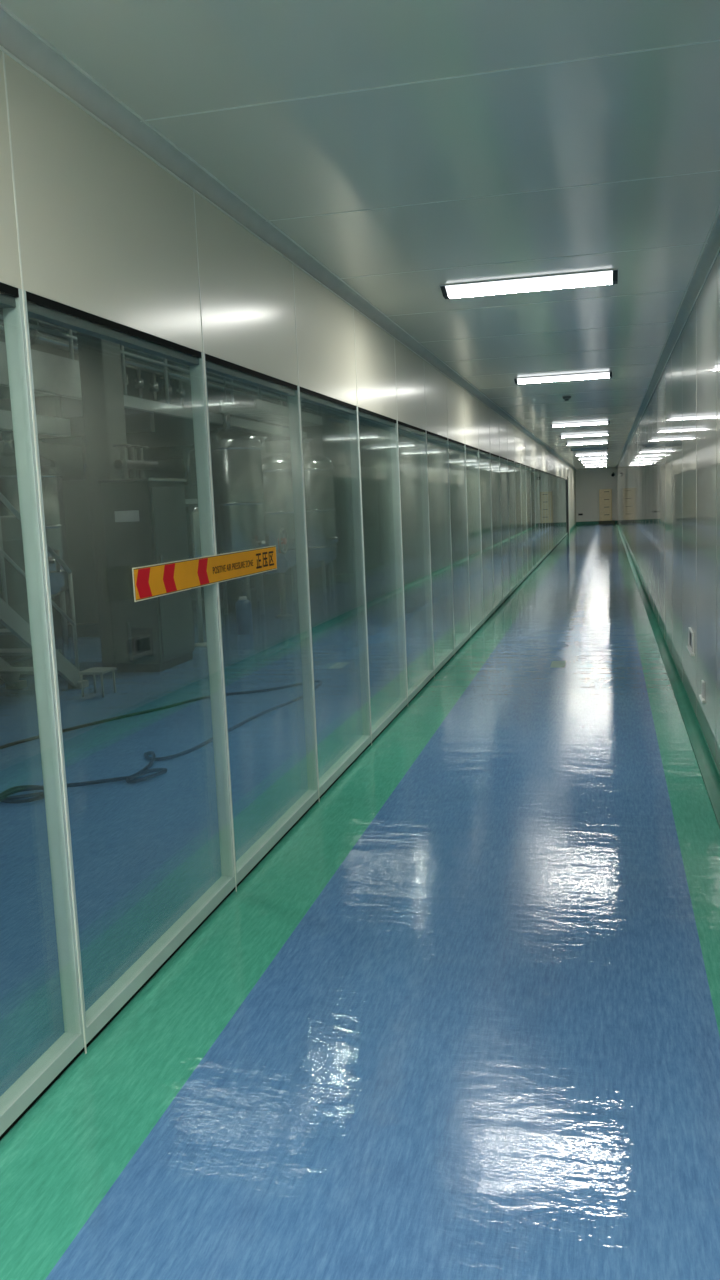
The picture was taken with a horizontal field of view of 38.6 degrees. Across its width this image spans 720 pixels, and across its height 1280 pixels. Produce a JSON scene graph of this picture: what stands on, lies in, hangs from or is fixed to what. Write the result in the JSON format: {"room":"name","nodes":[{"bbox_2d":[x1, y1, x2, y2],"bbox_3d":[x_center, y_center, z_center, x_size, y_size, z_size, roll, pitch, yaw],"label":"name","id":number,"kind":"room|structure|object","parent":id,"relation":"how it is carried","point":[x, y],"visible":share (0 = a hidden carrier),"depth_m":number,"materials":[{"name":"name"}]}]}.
{"room":"factory corridor","nodes":[
{"label":"factory corridor","id":0,"kind":"room"},
{"bbox_2d":[0,335,345,484],"bbox_3d":[-6.144,-3.977,21.871,0.100,5.600,47.600,-1,8,14],"label":"wall","id":1,"kind":"structure","parent":0,"point":[68,457],"depth_m":26.25,"materials":[{"name":"paint"}]},
{"bbox_2d":[0,46,575,1053],"bbox_3d":[4.138,-3.149,23.474,0.052,2.660,55.200,-1,8,14],"label":"wall","id":2,"kind":"structure","parent":0,"point":[90,223],"depth_m":3.53,"materials":[{"name":"white metal"}]},
{"bbox_2d":[0,282,84,1139],"bbox_3d":[-0.964,0.216,2.134,0.050,2.040,1.200,-1,8,14],"label":"window","id":3,"kind":"structure","parent":2,"relation":"in","point":[27,1090],"depth_m":2.67,"materials":[{"name":"white metal"}]},
{"bbox_2d":[24,290,235,1051],"bbox_3d":[-0.688,0.050,3.290,0.050,2.040,1.200,-1,8,14],"label":"window","id":4,"kind":"structure","parent":2,"relation":"in","point":[115,999],"depth_m":3.56,"materials":[{"name":"white metal"}]},
{"bbox_2d":[132,545,276,601],"bbox_3d":[-0.530,-0.266,3.829,0.004,0.105,1.415,-1,8,14],"label":"warning sign","id":5,"kind":"object","parent":2,"relation":"attached to","point":[156,580],"visible":1,"depth_m":3.64,"materials":[{"name":"yellow plastic"}]},
{"bbox_2d":[204,353,318,890],"bbox_3d":[-0.411,-0.115,4.446,0.050,2.040,1.200,-1,8,14],"label":"window","id":6,"kind":"structure","parent":2,"relation":"in","point":[263,846],"depth_m":4.91,"materials":[{"name":"white metal"}]},
{"bbox_2d":[0,3,576,470],"bbox_3d":[4.135,-4.437,23.291,0.060,0.061,55.200,-1,8,14],"label":"trim","id":7,"kind":"structure","parent":2,"relation":"attached to","point":[20,42],"depth_m":3.46,"materials":[{"name":"metal"}]},
{"bbox_2d":[299,386,370,800],"bbox_3d":[-0.135,-0.280,5.602,0.050,2.040,1.200,-1,8,14],"label":"window","id":8,"kind":"structure","parent":2,"relation":"in","point":[335,771],"depth_m":6.09,"materials":[{"name":"white metal"}]},
{"bbox_2d":[358,407,407,744],"bbox_3d":[0.142,-0.446,6.758,0.050,2.040,1.200,-1,8,14],"label":"window","id":9,"kind":"structure","parent":2,"relation":"in","point":[395,710],"depth_m":7.26,"materials":[{"name":"white metal"}]},
{"bbox_2d":[398,421,433,705],"bbox_3d":[0.418,-0.611,7.914,0.050,2.040,1.200,-1,8,14],"label":"window","id":10,"kind":"structure","parent":2,"relation":"in","point":[425,679],"depth_m":8.43,"materials":[{"name":"clear glass"}]},
{"bbox_2d":[426,431,454,676],"bbox_3d":[0.695,-0.776,9.070,0.050,2.040,1.200,-1,8,14],"label":"window","id":11,"kind":"structure","parent":2,"relation":"in","point":[448,655],"depth_m":9.60,"materials":[{"name":"clear glass"}]},
{"bbox_2d":[448,438,470,655],"bbox_3d":[0.972,-0.942,10.226,0.050,2.040,1.200,-1,8,14],"label":"window","id":12,"kind":"structure","parent":2,"relation":"in","point":[465,602],"depth_m":10.47,"materials":[{"name":"clear glass"}]},
{"bbox_2d":[465,444,482,637],"bbox_3d":[1.248,-1.107,11.382,0.050,2.040,1.200,-1,8,14],"label":"window","id":13,"kind":"structure","parent":2,"relation":"in","point":[472,453],"depth_m":11.35,"materials":[{"name":"clear glass"}]},
{"bbox_2d":[479,449,493,622],"bbox_3d":[1.524,-1.272,12.538,0.050,2.040,1.200,-1,8,14],"label":"window","id":14,"kind":"structure","parent":2,"relation":"in","point":[484,457],"depth_m":12.51,"materials":[{"name":"clear glass"}]},
{"bbox_2d":[490,453,502,612],"bbox_3d":[1.801,-1.437,13.694,0.050,2.040,1.200,-1,8,14],"label":"window","id":15,"kind":"structure","parent":2,"relation":"in","point":[495,459],"depth_m":13.68,"materials":[{"name":"clear glass"}]},
{"bbox_2d":[500,456,510,601],"bbox_3d":[2.078,-1.603,14.850,0.050,2.040,1.200,-1,8,14],"label":"window","id":16,"kind":"structure","parent":2,"relation":"in","point":[503,461],"depth_m":14.83,"materials":[{"name":"clear glass"}]},
{"bbox_2d":[508,459,516,594],"bbox_3d":[2.354,-1.768,16.006,0.050,2.040,1.200,-1,8,14],"label":"window","id":17,"kind":"structure","parent":2,"relation":"in","point":[511,464],"depth_m":16.00,"materials":[{"name":"clear glass"}]},
{"bbox_2d":[515,462,522,586],"bbox_3d":[2.631,-1.933,17.162,0.050,2.040,1.200,-1,8,14],"label":"window","id":18,"kind":"structure","parent":2,"relation":"in","point":[517,465],"depth_m":17.17,"materials":[{"name":"clear glass"}]},
{"bbox_2d":[521,464,527,581],"bbox_3d":[2.907,-2.099,18.317,0.050,2.040,1.200,-1,8,14],"label":"window","id":19,"kind":"structure","parent":2,"relation":"in","point":[523,467],"depth_m":18.31,"materials":[{"name":"clear glass"}]},
{"bbox_2d":[526,465,532,576],"bbox_3d":[3.184,-2.264,19.473,0.050,2.040,1.200,-1,8,14],"label":"window","id":20,"kind":"structure","parent":2,"relation":"in","point":[528,473],"depth_m":19.46,"materials":[{"name":"clear glass"}]},
{"bbox_2d":[531,467,536,569],"bbox_3d":[3.460,-2.429,20.629,0.050,2.040,1.200,-1,8,14],"label":"window","id":21,"kind":"structure","parent":2,"relation":"in","point":[532,469],"depth_m":20.64,"materials":[{"name":"clear glass"}]},
{"bbox_2d":[535,469,539,565],"bbox_3d":[3.737,-2.595,21.785,0.050,2.040,1.200,-1,8,14],"label":"window","id":22,"kind":"structure","parent":2,"relation":"in","point":[536,470],"depth_m":21.80,"materials":[{"name":"clear glass"}]},
{"bbox_2d":[538,470,542,562],"bbox_3d":[4.013,-2.760,22.941,0.050,2.040,1.200,-1,8,14],"label":"window","id":23,"kind":"structure","parent":2,"relation":"in","point":[539,471],"depth_m":22.96,"materials":[{"name":"clear glass"}]},
{"bbox_2d":[542,471,545,559],"bbox_3d":[4.290,-2.925,24.097,0.050,2.040,1.200,-1,8,14],"label":"window","id":24,"kind":"structure","parent":2,"relation":"in","point":[543,472],"depth_m":24.11,"materials":[{"name":"clear glass"}]},
{"bbox_2d":[545,472,548,555],"bbox_3d":[4.566,-3.091,25.253,0.050,2.040,1.200,-1,8,14],"label":"window","id":25,"kind":"structure","parent":2,"relation":"in","point":[546,481],"depth_m":25.27,"materials":[{"name":"clear glass"}]},
{"bbox_2d":[547,473,550,552],"bbox_3d":[4.843,-3.256,26.409,0.050,2.040,1.200,-1,8,14],"label":"window","id":26,"kind":"structure","parent":2,"relation":"in","point":[548,474],"depth_m":26.45,"materials":[{"name":"clear glass"}]},
{"bbox_2d":[550,474,552,550],"bbox_3d":[5.119,-3.421,27.565,0.050,2.040,1.200,-1,8,14],"label":"window","id":27,"kind":"structure","parent":2,"relation":"in","point":[551,493],"depth_m":27.54,"materials":[{"name":"clear glass"}]},
{"bbox_2d":[552,475,555,547],"bbox_3d":[5.396,-3.586,28.721,0.050,2.040,1.200,-1,8,14],"label":"window","id":28,"kind":"structure","parent":2,"relation":"in","point":[553,487],"depth_m":28.69,"materials":[{"name":"clear glass"}]},
{"bbox_2d":[554,475,556,546],"bbox_3d":[5.672,-3.752,29.877,0.050,2.040,1.200,-1,8,14],"label":"window","id":29,"kind":"structure","parent":2,"relation":"in","point":[554,475],"depth_m":29.84,"materials":[{"name":"clear glass"}]},
{"bbox_2d":[556,476,558,543],"bbox_3d":[5.949,-3.917,31.033,0.050,2.040,1.200,-1,8,14],"label":"window","id":30,"kind":"structure","parent":2,"relation":"in","point":[556,476],"depth_m":31.01,"materials":[{"name":"clear glass"}]},
{"bbox_2d":[558,477,560,542],"bbox_3d":[6.225,-4.082,32.189,0.050,2.040,1.200,-1,8,14],"label":"window","id":31,"kind":"structure","parent":2,"relation":"in","point":[558,477],"depth_m":32.21,"materials":[{"name":"clear glass"}]},
{"bbox_2d":[560,477,561,539],"bbox_3d":[6.502,-4.248,33.345,0.050,2.040,1.200,-1,8,14],"label":"window","id":32,"kind":"structure","parent":2,"relation":"in","point":[560,477],"depth_m":33.47,"materials":[{"name":"clear glass"}]},
{"bbox_2d":[561,478,563,538],"bbox_3d":[6.778,-4.413,34.501,0.050,2.040,1.200,-1,8,14],"label":"window","id":33,"kind":"structure","parent":2,"relation":"in","point":[561,478],"depth_m":34.51,"materials":[{"name":"clear glass"}]},
{"bbox_2d":[563,478,564,536],"bbox_3d":[7.055,-4.578,35.657,0.050,2.040,1.200,-1,8,14],"label":"window","id":34,"kind":"structure","parent":2,"relation":"in","point":[563,478],"depth_m":35.80,"materials":[{"name":"clear glass"}]},
{"bbox_2d":[564,479,565,535],"bbox_3d":[7.331,-4.744,36.813,0.050,2.040,1.200,-1,8,14],"label":"window","id":35,"kind":"structure","parent":2,"relation":"in","point":[564,479],"depth_m":36.93,"materials":[{"name":"clear glass"}]},
{"bbox_2d":[566,479,567,534],"bbox_3d":[7.608,-4.909,37.969,0.050,2.040,1.200,-1,8,14],"label":"window","id":36,"kind":"structure","parent":2,"relation":"in","point":[566,479],"depth_m":37.98,"materials":[{"name":"clear glass"}]},
{"bbox_2d":[567,476,569,533],"bbox_3d":[7.901,-5.118,38.990,0.045,2.160,1.040,-1,8,14],"label":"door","id":37,"kind":"structure","parent":2,"relation":"in","point":[568,520],"depth_m":38.59,"materials":[{"name":"white metal"}]},
{"bbox_2d":[0,523,719,1279],"bbox_3d":[0.589,-1.742,24.525,11.700,0.100,55.200,-1,8,14],"label":"floor","id":38,"kind":"structure","parent":0,"point":[461,1020],"depth_m":3.35,"materials":[{"name":"blue plastic"}]},
{"bbox_2d":[0,516,61,684],"bbox_3d":[-3.901,-0.667,9.246,1.300,2.170,2.200,-1,8,14],"label":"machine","id":39,"kind":"object","parent":38,"relation":"on","point":[11,528],"visible":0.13,"depth_m":9.58,"materials":[{"name":"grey metal"}]},
{"bbox_2d":[0,430,68,645],"bbox_3d":[-3.837,-1.104,11.453,1.124,2.450,1.122,-3,8,-6],"label":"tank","id":40,"kind":"object","parent":38,"relation":"on","point":[51,475],"visible":0.43,"depth_m":11.20,"materials":[{"name":"silver metal"}]},
{"bbox_2d":[0,492,88,688],"bbox_3d":[-3.113,-0.858,7.401,0.740,2.966,2.939,-1,8,14],"label":"stair","id":41,"kind":"structure","parent":38,"relation":"on","point":[15,624],"depth_m":8.53,"materials":[{"name":"grey metal"}]},
{"bbox_2d":[78,667,115,696],"bbox_3d":[-2.161,0.349,8.482,0.220,0.210,0.250,-1,8,14],"label":"step stool","id":42,"kind":"object","parent":38,"relation":"on","point":[93,671],"visible":1,"depth_m":8.41,"materials":[{"name":"grey metal"}]},
{"bbox_2d":[77,332,128,666],"bbox_3d":[-2.455,-2.358,9.801,0.250,5.250,0.400,-1,8,14],"label":"column","id":43,"kind":"structure","parent":38,"relation":"on","point":[99,359],"depth_m":9.71,"materials":[{"name":"concrete"}]},
{"bbox_2d":[62,437,193,637],"bbox_3d":[-2.974,-1.396,12.917,1.200,2.570,1.300,-1,8,14],"label":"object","id":44,"kind":"object","parent":38,"relation":"on","point":[75,492],"visible":0.16,"depth_m":12.50,"materials":[{"name":"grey metal"}]},
{"bbox_2d":[97,477,194,671],"bbox_3d":[-2.007,-0.640,9.872,0.530,1.790,0.870,-1,8,14],"label":"tall cabinet","id":45,"kind":"object","parent":38,"relation":"on","point":[145,522],"visible":0.85,"depth_m":9.52,"materials":[{"name":"metal"}]},
{"bbox_2d":[113,444,158,478],"bbox_3d":[-2.138,-1.691,9.807,0.200,0.320,0.647,-1,8,14],"label":"pipes","id":46,"kind":"object","parent":45,"relation":"on","point":[132,465],"visible":0.96,"depth_m":9.73,"materials":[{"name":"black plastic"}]},
{"bbox_2d":[131,628,153,655],"bbox_3d":[-2.020,0.017,9.532,0.210,0.260,0.012,-1,8,14],"label":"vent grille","id":47,"kind":"object","parent":45,"relation":"attached to","point":[142,639],"depth_m":9.52,"materials":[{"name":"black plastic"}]},
{"bbox_2d":[0,315,306,614],"bbox_3d":[-3.842,-1.948,12.797,3.380,3.769,11.420,-1,8,14],"label":"mezzanine","id":48,"kind":"object","parent":38,"relation":"on","point":[167,429],"visible":0.44,"depth_m":11.89,"materials":[{"name":"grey metal"}]},
{"bbox_2d":[0,680,321,803],"bbox_3d":[-1.442,0.595,7.051,1.559,0.035,3.589,-1,8,14],"label":"hose","id":49,"kind":"object","parent":38,"relation":"on","point":[16,799],"visible":0.88,"depth_m":6.15,"materials":[{"name":"black rubber"}]},
{"bbox_2d":[185,499,206,646],"bbox_3d":[-1.842,-0.696,10.964,0.280,1.600,0.974,-1,8,14],"label":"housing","id":50,"kind":"object","parent":38,"relation":"on","point":[192,511],"visible":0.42,"depth_m":11.09,"materials":[{"name":"silver metal"}]},
{"bbox_2d":[186,505,201,558],"bbox_3d":[-1.799,-1.149,11.166,0.200,0.640,0.197,-1,8,14],"label":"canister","id":51,"kind":"object","parent":50,"relation":"on","point":[192,511],"depth_m":11.08,"materials":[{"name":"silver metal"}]},
{"bbox_2d":[183,444,267,610],"bbox_3d":[-2.275,-1.845,16.267,0.800,2.520,2.400,-1,8,14],"label":"machine","id":52,"kind":"object","parent":38,"relation":"on","point":[190,490],"visible":0.12,"depth_m":15.37,"materials":[{"name":"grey metal"}]},
{"bbox_2d":[193,412,268,614],"bbox_3d":[-1.729,-1.707,13.981,0.952,2.800,0.922,-3,8,-5],"label":"tank","id":53,"kind":"object","parent":38,"relation":"on","point":[236,454],"visible":0.57,"depth_m":13.57,"materials":[{"name":"silver metal"}]},
{"bbox_2d":[235,596,252,633],"bbox_3d":[-1.380,-0.298,12.226,0.190,0.440,0.190,-1,8,14],"label":"drum","id":54,"kind":"object","parent":38,"relation":"on","point":[243,605],"visible":1,"depth_m":12.15,"materials":[{"name":"plastic"}]},
{"bbox_2d":[243,436,296,600],"bbox_3d":[-1.442,-1.843,15.862,1.033,2.550,1.023,-3,8,-6],"label":"tank","id":55,"kind":"object","parent":38,"relation":"on","point":[277,468],"visible":0.34,"depth_m":15.43,"materials":[{"name":"silver metal"}]},
{"bbox_2d":[275,528,292,617],"bbox_3d":[-1.053,-0.906,13.825,0.240,1.196,0.352,-1,8,14],"label":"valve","id":56,"kind":"object","parent":38,"relation":"on","point":[282,563],"visible":0.97,"depth_m":13.79,"materials":[{"name":"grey metal"}]},
{"bbox_2d":[290,438,340,593],"bbox_3d":[-0.818,-2.119,17.547,0.904,2.600,0.861,-3,8,-4],"label":"tank","id":57,"kind":"object","parent":38,"relation":"on","point":[322,540],"visible":0.62,"depth_m":17.20,"materials":[{"name":"silver metal"}]},
{"bbox_2d":[301,400,335,586],"bbox_3d":[-0.851,-3.599,18.634,0.500,5.250,0.500,-1,8,14],"label":"column","id":58,"kind":"structure","parent":38,"relation":"on","point":[320,442],"depth_m":18.43,"materials":[{"name":"metal"}]},
{"bbox_2d":[276,453,384,583],"bbox_3d":[-0.593,-2.687,20.728,1.600,2.870,2.600,-1,8,14],"label":"machine","id":59,"kind":"object","parent":38,"relation":"on","point":[345,559],"visible":0.33,"depth_m":19.61,"materials":[{"name":"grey metal"}]},
{"bbox_2d":[599,489,614,523],"bbox_3d":[11.893,-6.437,49.535,0.770,1.660,0.452,-1,8,14],"label":"filing cabinet","id":60,"kind":"object","parent":38,"relation":"on","point":[605,495],"visible":0.99,"depth_m":49.35,"materials":[{"name":"beige metal"}]},
{"bbox_2d":[0,0,719,469],"bbox_3d":[5.107,-4.507,23.049,2.164,0.062,55.200,-1,8,14],"label":"ceiling","id":61,"kind":"structure","parent":0,"point":[412,148],"depth_m":3.47,"materials":[{"name":"white paint"}]},
{"bbox_2d":[439,269,618,298],"bbox_3d":[0.948,-1.982,5.760,0.970,0.042,0.300,-1,8,14],"label":"ceiling lamp","id":62,"kind":"object","parent":61,"relation":"attached to","point":[602,277],"visible":1,"depth_m":5.68,"materials":[{"name":"white plastic"}]},
{"bbox_2d":[514,371,612,383],"bbox_3d":[2.057,-2.645,10.393,0.970,0.042,0.300,-1,8,14],"label":"ceiling lamp","id":63,"kind":"object","parent":61,"relation":"attached to","point":[582,376],"visible":1,"depth_m":10.31,"materials":[{"name":"white plastic"}]},
{"bbox_2d":[551,421,609,426],"bbox_3d":[3.704,-3.630,17.281,0.970,0.042,0.300,-1,8,14],"label":"ceiling lamp","id":64,"kind":"object","parent":61,"relation":"attached to","point":[594,422],"visible":1,"depth_m":17.19,"materials":[{"name":"white plastic"}]},
{"bbox_2d":[560,433,608,437],"bbox_3d":[4.511,-4.112,20.652,0.970,0.042,0.300,-1,8,14],"label":"ceiling lamp","id":65,"kind":"object","parent":61,"relation":"attached to","point":[593,434],"visible":1,"depth_m":20.57,"materials":[{"name":"white plastic"}]},
{"bbox_2d":[566,441,608,445],"bbox_3d":[5.306,-4.587,23.976,0.970,0.042,0.300,-1,8,14],"label":"ceiling lamp","id":66,"kind":"object","parent":61,"relation":"attached to","point":[600,442],"visible":1,"depth_m":23.89,"materials":[{"name":"white plastic"}]},
{"bbox_2d":[571,447,607,450],"bbox_3d":[6.101,-5.063,27.299,0.970,0.042,0.300,-1,8,14],"label":"ceiling lamp","id":67,"kind":"object","parent":61,"relation":"attached to","point":[607,447],"visible":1,"depth_m":27.22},
{"bbox_2d":[575,453,607,455],"bbox_3d":[6.953,-5.572,30.863,0.970,0.042,0.300,-1,8,14],"label":"ceiling lamp","id":68,"kind":"object","parent":61,"relation":"attached to","point":[594,453],"visible":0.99,"depth_m":30.78,"materials":[{"name":"white plastic"}]},
{"bbox_2d":[578,457,607,459],"bbox_3d":[7.783,-6.068,34.331,0.970,0.042,0.300,-1,8,14],"label":"ceiling lamp","id":69,"kind":"object","parent":61,"relation":"attached to","point":[595,457],"visible":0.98,"depth_m":34.25,"materials":[{"name":"white plastic"}]},
{"bbox_2d":[581,460,607,462],"bbox_3d":[8.612,-6.564,37.799,0.970,0.042,0.300,-1,8,14],"label":"ceiling lamp","id":70,"kind":"object","parent":61,"relation":"attached to","point":[602,460],"visible":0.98,"depth_m":37.71,"materials":[{"name":"white plastic"}]},
{"bbox_2d":[344,417,459,536],"bbox_3d":[4.035,-7.315,43.717,9.536,5.600,0.100,-1,8,14],"label":"wall","id":71,"kind":"structure","parent":0,"point":[374,441],"depth_m":44.21,"materials":[{"name":"paint"}]},
{"bbox_2d":[576,468,617,521],"bbox_3d":[11.517,-6.969,49.866,2.124,2.660,0.102,-1,8,14],"label":"wall","id":72,"kind":"structure","parent":0,"point":[589,482],"depth_m":49.84,"materials":[{"name":"white paint"}]},
{"bbox_2d":[576,520,617,524],"bbox_3d":[11.524,-5.713,49.983,1.956,0.140,0.020,-1,8,14],"label":"baseboard","id":73,"kind":"structure","parent":72,"relation":"attached to","point":[616,521],"depth_m":50.05,"materials":[{"name":"green plastic"}]},
{"bbox_2d":[617,251,719,773],"bbox_3d":[6.120,-3.171,22.997,0.120,2.660,55.200,-1,8,14],"label":"wall","id":74,"kind":"structure","parent":0,"point":[668,472],"depth_m":7.03,"materials":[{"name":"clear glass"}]},
{"bbox_2d":[616,522,719,828],"bbox_3d":[6.083,-1.877,23.191,0.075,0.048,55.200,-1,8,14],"label":"baseboard","id":75,"kind":"structure","parent":74,"relation":"attached to","point":[708,769],"depth_m":6.79,"materials":[{"name":"green plastic"}]},
{"bbox_2d":[616,205,719,467],"bbox_3d":[5.979,-4.457,22.847,0.060,0.061,55.200,-1,8,14],"label":"trim","id":76,"kind":"structure","parent":74,"relation":"attached to","point":[709,252],"depth_m":6.56,"materials":[{"name":"metal"}]},
{"bbox_2d":[687,627,694,655],"bbox_3d":[2.172,0.006,6.753,0.022,0.146,0.390,-1,8,14],"label":"outlet box","id":77,"kind":"object","parent":74,"relation":"attached to","point":[690,646],"visible":1,"depth_m":6.69,"materials":[{"name":"white plastic"}]},
{"bbox_2d":[699,680,705,702],"bbox_3d":[1.985,0.294,5.957,0.020,0.111,0.190,-1,8,14],"label":"outlet box","id":78,"kind":"object","parent":74,"relation":"attached to","point":[702,696],"visible":1,"depth_m":5.92,"materials":[{"name":"white plastic"}]},
{"bbox_3d":[-1.575,-6.679,20.391,9.536,0.450,47.600,-1,8,14],"label":"ceiling","id":79,"kind":"structure","parent":0,"visible":0},
{"bbox_2d":[0,308,348,418],"bbox_3d":[-3.121,-4.497,11.938,0.279,2.215,24.800,-1,8,14],"label":"pipe","id":80,"kind":"object","parent":79,"relation":"hanging from","point":[44,324],"visible":0.12,"depth_m":13.62,"materials":[{"name":"metal"}]},
{"bbox_2d":[0,319,367,429],"bbox_3d":[-2.786,-4.163,11.905,0.217,2.897,24.800,-1,8,14],"label":"pipe","id":81,"kind":"object","parent":79,"relation":"hanging from","point":[36,336],"visible":0.39,"depth_m":12.77,"materials":[{"name":"metal"}]},
{"bbox_2d":[219,377,322,427],"bbox_3d":[-1.165,-4.367,13.305,0.480,2.999,2.900,-1,8,14],"label":"cable tray","id":82,"kind":"object","parent":79,"relation":"hanging from","point":[264,411],"visible":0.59,"depth_m":12.88,"materials":[{"name":"grey metal"}]},
{"bbox_2d":[219,399,322,425],"bbox_3d":[-1.105,-2.961,13.492,0.470,0.120,2.900,-1,8,14],"label":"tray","id":83,"kind":"object","parent":82,"relation":"on","point":[264,411],"depth_m":12.88,"materials":[{"name":"grey metal"}]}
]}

